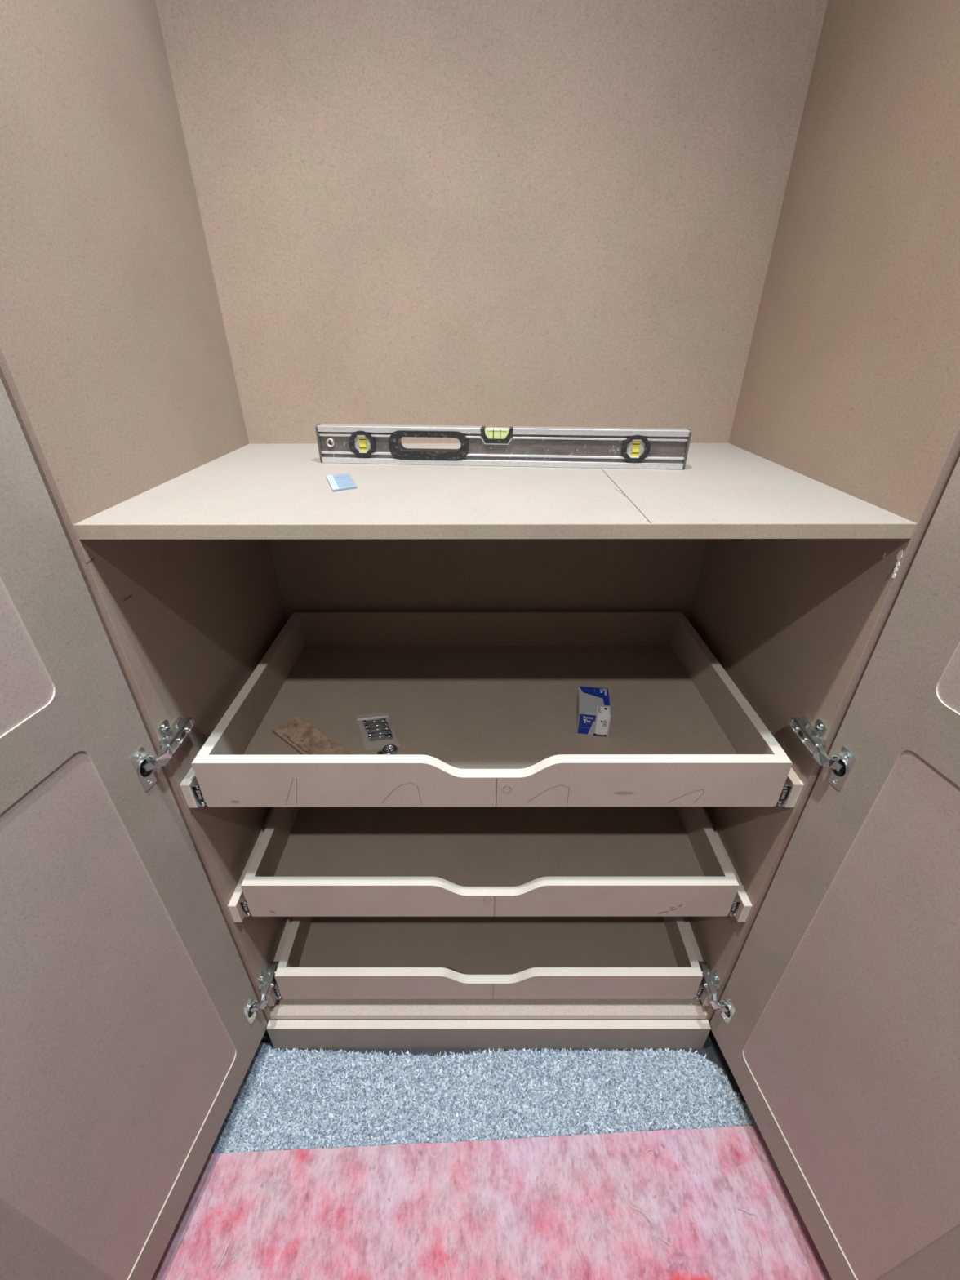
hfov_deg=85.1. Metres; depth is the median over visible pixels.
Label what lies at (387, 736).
bolt
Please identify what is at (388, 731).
bolt
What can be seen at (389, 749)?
fitting
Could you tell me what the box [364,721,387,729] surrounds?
bolt
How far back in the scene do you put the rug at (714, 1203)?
0.94 m
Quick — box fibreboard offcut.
[271,715,352,755]
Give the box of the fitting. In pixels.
[377,744,397,755]
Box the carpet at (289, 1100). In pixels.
[209,1042,757,1153]
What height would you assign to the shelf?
0.018 m
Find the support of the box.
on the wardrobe
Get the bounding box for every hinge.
[129,746,156,791]
[243,998,256,1025]
[721,998,735,1025]
[827,746,856,791]
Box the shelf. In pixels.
[73,443,917,539]
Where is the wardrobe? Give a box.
[0,0,959,1279]
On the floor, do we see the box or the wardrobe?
the wardrobe
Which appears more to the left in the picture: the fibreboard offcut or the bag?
the fibreboard offcut
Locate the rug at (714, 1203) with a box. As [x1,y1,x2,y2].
[151,1125,831,1279]
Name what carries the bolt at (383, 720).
in the bag
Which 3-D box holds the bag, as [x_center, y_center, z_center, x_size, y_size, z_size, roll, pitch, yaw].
[-0.189,0.160,0.957,0.059,0.016,0.116,-11,32,-19]
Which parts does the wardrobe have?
door panel, door panel, door frame, panel, mounting plate, hinge arm, drawer, mounting plate, hinge arm, drawer, drawer, drawer, plinth rail, drawer, drawer, panel, drawer, drawer, drawer, drawer, panel, drawer, drawer, hinge arm, mounting plate, drawer, hinge arm, mounting plate, panel, door frame, door panel, door panel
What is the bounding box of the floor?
[260,1018,745,1102]
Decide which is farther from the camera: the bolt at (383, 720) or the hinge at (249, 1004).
the hinge at (249, 1004)
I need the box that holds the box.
[576,685,611,737]
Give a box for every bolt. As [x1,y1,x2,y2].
[363,718,386,725]
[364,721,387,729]
[366,725,389,733]
[368,728,391,737]
[368,733,392,741]
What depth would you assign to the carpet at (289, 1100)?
1.10 m
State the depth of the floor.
1.18 m
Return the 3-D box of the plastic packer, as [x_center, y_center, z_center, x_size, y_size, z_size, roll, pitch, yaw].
[-0.201,-0.229,0.756,0.034,0.003,0.097,-10,32,-17]
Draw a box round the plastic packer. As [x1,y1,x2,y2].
[325,473,357,491]
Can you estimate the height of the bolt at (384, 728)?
0.011 m
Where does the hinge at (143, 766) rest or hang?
on the wardrobe
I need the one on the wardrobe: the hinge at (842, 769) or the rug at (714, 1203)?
the hinge at (842, 769)

